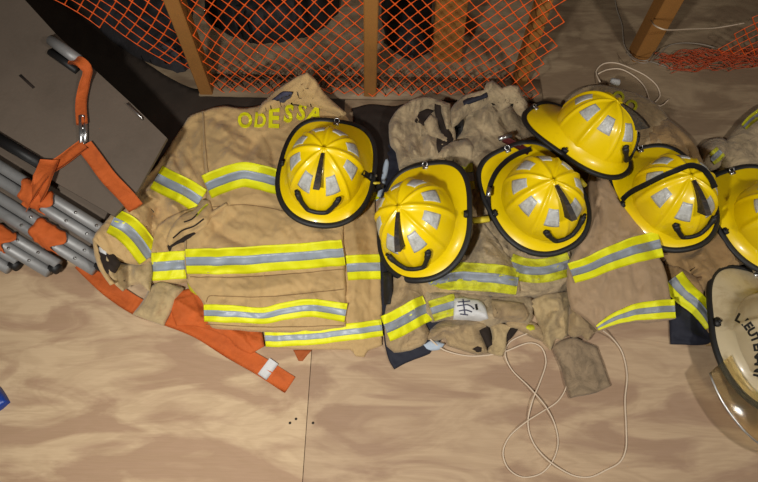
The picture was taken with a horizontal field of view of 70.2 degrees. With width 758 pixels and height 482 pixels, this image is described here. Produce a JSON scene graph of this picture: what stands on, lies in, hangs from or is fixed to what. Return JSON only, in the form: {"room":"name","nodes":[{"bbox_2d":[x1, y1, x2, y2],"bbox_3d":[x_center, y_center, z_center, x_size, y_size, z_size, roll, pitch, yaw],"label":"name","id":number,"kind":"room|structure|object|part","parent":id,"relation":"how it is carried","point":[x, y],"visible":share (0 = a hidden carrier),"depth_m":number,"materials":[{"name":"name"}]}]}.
{"room":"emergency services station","nodes":[
{"label":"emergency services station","id":0,"kind":"room"},
{"bbox_2d":[0,0,757,481],"bbox_3d":[0.154,-0.253,1.792,5.100,0.018,4.800,1,65,0],"label":"floor","id":1,"kind":"structure","parent":0,"point":[440,415],"depth_m":1.47,"materials":[{"name":"brown wood"}]},
{"bbox_2d":[0,387,10,410],"bbox_3d":[-1.048,0.403,1.443,0.096,0.031,0.144,-17,66,-8],"label":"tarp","id":2,"kind":"object","parent":1,"relation":"on","point":[4,400],"visible":1,"depth_m":1.44,"materials":[{"name":"plastic"}]},
{"bbox_2d":[0,251,22,273],"bbox_3d":[-1.447,-0.264,1.644,0.996,0.238,0.303,28,68,12],"label":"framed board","id":3,"kind":"object","parent":1,"relation":"on","point":[8,263],"visible":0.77,"depth_m":1.58,"materials":[{"name":"metal"}]},
{"bbox_2d":[0,219,62,276],"bbox_3d":[-1.314,-0.255,1.615,0.996,0.238,0.303,28,67,12],"label":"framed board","id":4,"kind":"object","parent":3,"relation":"on","point":[23,249],"visible":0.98,"depth_m":1.56,"materials":[{"name":"metal"}]},
{"bbox_2d":[0,223,16,252],"bbox_3d":[-1.103,-0.012,1.563,0.128,0.079,0.067,27,67,12],"label":"strap loop","id":5,"kind":"object","parent":4,"relation":"attached to","point":[6,235],"visible":0.88,"depth_m":1.54,"materials":[{"name":"orange fabric"}]},
{"bbox_3d":[-1.328,-0.301,1.621,0.925,0.210,0.250,27,67,12],"label":"board panel","id":6,"kind":"part","parent":4,"relation":"part of","materials":[{"name":"grey metal"}]},
{"bbox_2d":[0,147,108,274],"bbox_3d":[-1.161,-0.265,1.585,0.996,0.238,0.303,28,68,12],"label":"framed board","id":7,"kind":"object","parent":4,"relation":"on","point":[12,212],"visible":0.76,"depth_m":1.54,"materials":[{"name":"metal"}]},
{"bbox_2d":[28,217,66,254],"bbox_3d":[-0.934,-0.009,1.532,0.124,0.076,0.068,28,67,12],"label":"strap loop","id":8,"kind":"object","parent":7,"relation":"attached to","point":[47,235],"visible":0.94,"depth_m":1.51,"materials":[{"name":"orange fabric"}]},
{"bbox_2d":[0,0,167,243],"bbox_3d":[-1.086,-0.471,1.619,1.068,0.279,0.555,27,67,12],"label":"stretcher","id":9,"kind":"object","parent":7,"relation":"on","point":[38,87],"visible":0.8,"depth_m":1.58,"materials":[{"name":"metal"}]},
{"bbox_2d":[17,178,53,214],"bbox_3d":[-0.959,-0.119,1.524,0.115,0.083,0.068,25,67,11],"label":"strap loop","id":10,"kind":"object","parent":9,"relation":"attached to","point":[25,194],"visible":0.8,"depth_m":1.50,"materials":[{"name":"orange fabric"}]},
{"bbox_2d":[21,56,142,212],"bbox_3d":[-0.838,-0.323,1.560,0.341,0.140,0.481,1,65,0],"label":"strap","id":11,"kind":"object","parent":9,"relation":"attached to","point":[43,174],"visible":0.98,"depth_m":1.54,"materials":[{"name":"fabric"}]},
{"bbox_3d":[-0.730,-0.388,1.609,0.071,0.025,0.005,40,71,17],"label":"wire handle","id":12,"kind":"part","parent":9,"relation":"part of","materials":[{"name":"metal"}]},
{"bbox_2d":[86,0,195,72],"bbox_3d":[-0.882,-0.891,2.011,0.404,0.118,0.662,-21,67,-10],"label":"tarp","id":13,"kind":"object","parent":1,"relation":"on","point":[106,29],"visible":0.67,"depth_m":1.92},
{"bbox_2d":[25,0,344,171],"bbox_3d":[-1.083,-0.774,2.012,2.031,0.011,0.743,36,69,15],"label":"rubber mat","id":14,"kind":"object","parent":1,"relation":"on","point":[167,103],"visible":0.35,"depth_m":1.92,"materials":[{"name":"black rubber"}]},
{"bbox_2d":[75,261,294,392],"bbox_3d":[-0.550,0.202,1.540,0.736,0.039,0.146,24,67,10],"label":"strap","id":15,"kind":"object","parent":1,"relation":"on","point":[186,316],"visible":0.79,"depth_m":1.52,"materials":[{"name":"orange fabric"}]},
{"bbox_2d":[92,72,382,356],"bbox_3d":[-0.404,-0.113,1.619,0.849,0.170,0.936,1,65,0],"label":"coat","id":16,"kind":"object","parent":1,"relation":"on","point":[211,219],"visible":0.78,"depth_m":1.58,"materials":[{"name":"beige fabric"}]},
{"bbox_3d":[-0.607,0.003,1.616,0.148,0.075,0.248,1,65,0],"label":"panel","id":17,"kind":"part","parent":16,"relation":"part of","materials":[{"name":"beige fabric"}]},
{"bbox_3d":[-0.345,-0.137,1.658,0.518,0.065,0.837,1,65,0],"label":"panel","id":18,"kind":"part","parent":16,"relation":"part of","materials":[{"name":"beige fabric"}]},
{"bbox_3d":[-0.161,-0.035,1.650,0.351,0.044,0.770,1,65,0],"label":"panel","id":19,"kind":"part","parent":16,"relation":"part of","materials":[{"name":"beige fabric"}]},
{"bbox_2d":[275,117,381,228],"bbox_3d":[-0.149,-0.247,1.609,0.329,0.208,0.396,7,65,3],"label":"helmet","id":20,"kind":"object","parent":16,"relation":"on","point":[326,172],"visible":1,"depth_m":1.56,"materials":[{"name":"yellow plastic"}]},
{"bbox_2d":[204,0,339,43],"bbox_3d":[-0.419,-0.943,2.007,0.530,0.175,0.387,1,65,0],"label":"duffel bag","id":21,"kind":"object","parent":1,"relation":"on","point":[268,6],"visible":0.79,"depth_m":1.94,"materials":[{"name":"black fabric"}]},
{"bbox_2d":[293,350,311,360],"bbox_3d":[-0.214,0.319,1.504,0.054,0.006,0.032,1,65,0],"label":"strap tip","id":22,"kind":"object","parent":1,"relation":"on","point":[301,355],"visible":1,"depth_m":1.51,"materials":[{"name":"orange fabric"}]},
{"bbox_2d":[199,74,542,102],"bbox_3d":[-0.028,-0.542,1.911,1.205,0.012,0.100,1,65,0],"label":"board","id":23,"kind":"object","parent":1,"relation":"on","point":[405,96],"visible":0.5,"depth_m":1.90,"materials":[{"name":"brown wood"}]},
{"bbox_2d":[163,0,214,94],"bbox_3d":[-0.585,-0.780,1.389,0.076,1.150,0.060,1,65,0],"label":"stud","id":24,"kind":"object","parent":23,"relation":"on","point":[178,12],"visible":0.97,"depth_m":1.69,"materials":[{"name":"brown wood"}]},
{"bbox_2d":[55,0,565,99],"bbox_3d":[-0.219,-0.645,1.616,1.553,0.627,0.027,1,65,0],"label":"safety net","id":25,"kind":"object","parent":23,"relation":"on","point":[196,2],"visible":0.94,"depth_m":1.67,"materials":[{"name":"plastic"}]},
{"bbox_2d":[220,67,510,92],"bbox_3d":[-0.047,-0.554,1.859,0.998,0.092,0.024,1,65,0],"label":"net","id":26,"kind":"object","parent":23,"relation":"on","point":[257,67],"visible":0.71,"depth_m":1.86,"materials":[{"name":"orange plastic"}]},
{"bbox_2d":[363,0,378,96],"bbox_3d":[-0.019,-0.773,1.391,0.060,1.150,0.060,1,65,0],"label":"stud","id":27,"kind":"object","parent":23,"relation":"on","point":[370,7],"visible":1,"depth_m":1.67,"materials":[{"name":"brown wood"}]},
{"bbox_2d":[381,0,431,61],"bbox_3d":[0.107,-0.899,2.020,0.195,0.124,0.479,1,65,0],"label":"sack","id":28,"kind":"object","parent":1,"relation":"on","point":[410,10],"visible":0.84,"depth_m":1.95,"materials":[{"name":"black fabric"}]},
{"bbox_2d":[352,96,477,368],"bbox_3d":[0.116,-0.083,1.640,0.434,0.108,0.923,1,65,0],"label":"coat","id":29,"kind":"object","parent":1,"relation":"on","point":[415,131],"visible":0.5,"depth_m":1.72,"materials":[{"name":"beige fabric"}]},
{"bbox_2d":[374,160,472,283],"bbox_3d":[0.132,-0.083,1.559,0.279,0.244,0.389,9,65,4],"label":"helmet","id":30,"kind":"object","parent":29,"relation":"on","point":[423,217],"visible":1,"depth_m":1.50,"materials":[{"name":"yellow plastic"}]},
{"bbox_3d":[0.168,0.025,1.598,0.264,0.070,0.623,5,65,2],"label":"panel","id":31,"kind":"part","parent":29,"relation":"part of","materials":[{"name":"beige fabric"}]},
{"bbox_2d":[432,0,467,61],"bbox_3d":[0.219,-0.930,1.467,0.175,1.150,0.060,1,65,0],"label":"stud","id":32,"kind":"object","parent":1,"relation":"on","point":[451,6],"visible":0.86,"depth_m":1.84,"materials":[{"name":"brown wood"}]},
{"bbox_2d":[425,80,575,356],"bbox_3d":[0.391,-0.127,1.645,0.526,0.170,0.935,1,65,0],"label":"coat","id":33,"kind":"object","parent":1,"relation":"on","point":[495,284],"visible":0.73,"depth_m":1.55,"materials":[{"name":"beige fabric"}]},
{"bbox_2d":[473,133,591,256],"bbox_3d":[0.468,-0.167,1.574,0.385,0.210,0.354,31,68,13],"label":"helmet","id":34,"kind":"object","parent":33,"relation":"on","point":[530,193],"visible":0.99,"depth_m":1.53,"materials":[{"name":"yellow plastic"}]},
{"bbox_2d":[430,331,627,477],"bbox_3d":[0.412,0.424,1.444,0.548,0.030,0.384,1,65,0],"label":"cord","id":35,"kind":"object","parent":1,"relation":"on","point":[619,462],"visible":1,"depth_m":1.46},
{"bbox_2d":[513,0,553,85],"bbox_3d":[0.492,-0.825,1.420,0.071,1.150,0.070,1,65,0],"label":"stud","id":36,"kind":"object","parent":1,"relation":"on","point":[546,6],"visible":0.77,"depth_m":1.74,"materials":[{"name":"brown wood"}]},
{"bbox_2d":[502,333,566,477],"bbox_3d":[0.424,0.428,1.448,0.177,0.020,0.392,6,65,2],"label":"cord","id":37,"kind":"object","parent":1,"relation":"on","point":[526,333],"visible":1,"depth_m":1.43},
{"bbox_2d":[532,174,675,397],"bbox_3d":[0.634,0.090,1.568,0.392,0.113,0.703,1,65,0],"label":"coat","id":38,"kind":"object","parent":1,"relation":"on","point":[617,276],"visible":0.98,"depth_m":1.52,"materials":[{"name":"beige fabric"}]},
{"bbox_2d":[598,68,649,98],"bbox_3d":[0.896,-0.566,1.925,0.215,0.023,0.088,42,71,17],"label":"wire","id":39,"kind":"object","parent":1,"relation":"on","point":[610,68],"visible":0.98,"depth_m":1.95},
{"bbox_2d":[595,62,660,102],"bbox_3d":[0.898,-0.583,1.932,0.239,0.022,0.133,20,66,9],"label":"wire","id":40,"kind":"object","parent":1,"relation":"on","point":[606,62],"visible":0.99,"depth_m":1.95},
{"bbox_2d":[614,0,675,70],"bbox_3d":[0.950,-0.779,2.033,0.118,0.006,0.422,-19,66,-9],"label":"wire","id":41,"kind":"object","parent":1,"relation":"on","point":[614,0],"visible":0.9,"depth_m":2.01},
{"bbox_2d":[564,84,743,345],"bbox_3d":[0.895,-0.155,1.697,0.421,0.100,0.949,-16,66,-8],"label":"coat","id":42,"kind":"object","parent":1,"relation":"on","point":[688,274],"visible":0.38,"depth_m":1.59,"materials":[{"name":"beige fabric"}]},
{"bbox_2d":[521,91,649,179],"bbox_3d":[0.627,-0.344,1.649,0.376,0.225,0.268,41,71,17],"label":"helmet","id":43,"kind":"object","parent":42,"relation":"on","point":[596,132],"visible":1,"depth_m":1.59,"materials":[{"name":"yellow plastic"}]},
{"bbox_2d":[610,78,619,85],"bbox_3d":[0.821,-0.553,1.875,0.032,0.018,0.022,11,65,5],"label":"plug","id":44,"kind":"object","parent":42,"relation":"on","point":[613,81],"visible":1,"depth_m":1.87,"materials":[{"name":"white plastic"}]},
{"bbox_2d":[609,143,719,252],"bbox_3d":[0.876,-0.171,1.595,0.296,0.191,0.384,-11,65,-5],"label":"helmet","id":45,"kind":"object","parent":42,"relation":"on","point":[669,193],"visible":0.93,"depth_m":1.55,"materials":[{"name":"yellow plastic"}]},
{"bbox_2d":[629,0,683,61],"bbox_3d":[0.942,-0.936,1.476,0.114,1.150,0.070,1,65,0],"label":"stud","id":46,"kind":"object","parent":1,"relation":"on","point":[662,13],"visible":0.91,"depth_m":1.85,"materials":[{"name":"brown wood"}]},
{"bbox_2d":[626,42,715,63],"bbox_3d":[1.057,-0.705,1.938,0.362,0.084,0.103,-21,67,-10],"label":"wire","id":47,"kind":"object","parent":46,"relation":"attached to","point":[630,56],"visible":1,"depth_m":1.94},
{"bbox_2d":[650,20,744,30],"bbox_3d":[1.051,-0.748,1.792,0.543,0.224,0.110,-27,68,-13],"label":"wire","id":48,"kind":"object","parent":46,"relation":"attached to","point":[650,20],"visible":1,"depth_m":1.77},
{"bbox_2d":[654,43,757,72],"bbox_3d":[1.353,-0.674,1.970,0.701,0.030,0.124,-2,65,-1],"label":"net","id":49,"kind":"object","parent":1,"relation":"on","point":[721,58],"visible":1,"depth_m":1.96,"materials":[{"name":"orange plastic"}]},
{"bbox_2d":[700,107,757,272],"bbox_3d":[1.301,-0.139,1.685,0.483,0.084,0.844,1,65,0],"label":"coat","id":50,"kind":"object","parent":1,"relation":"on","point":[741,147],"visible":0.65,"depth_m":1.75,"materials":[{"name":"beige fabric"}]},
{"bbox_2d":[714,164,757,272],"bbox_3d":[1.169,-0.099,1.570,0.300,0.190,0.388,-15,66,-8],"label":"helmet","id":51,"kind":"object","parent":50,"relation":"on","point":[737,188],"visible":0.89,"depth_m":1.61,"materials":[{"name":"yellow plastic"}]},
{"bbox_2d":[706,265,757,443],"bbox_3d":[1.067,0.275,1.401,0.355,0.257,0.534,14,65,6],"label":"helmet","id":52,"kind":"object","parent":1,"relation":"on","point":[732,290],"visible":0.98,"depth_m":1.42,"materials":[{"name":"beige plastic"}]},
{"bbox_3d":[1.073,0.270,1.491,0.348,0.046,0.450,16,61,-2],"label":"edge trim","id":53,"kind":"part","parent":52,"relation":"part of","materials":[{"name":"black rubber"}]},
{"bbox_2d":[718,15,757,55],"bbox_3d":[1.645,-0.804,1.710,0.832,0.621,0.022,1,65,0],"label":"safety net","id":54,"kind":"object","parent":1,"relation":"on","point":[746,33],"visible":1,"depth_m":1.93,"materials":[{"name":"plastic"}]}
]}

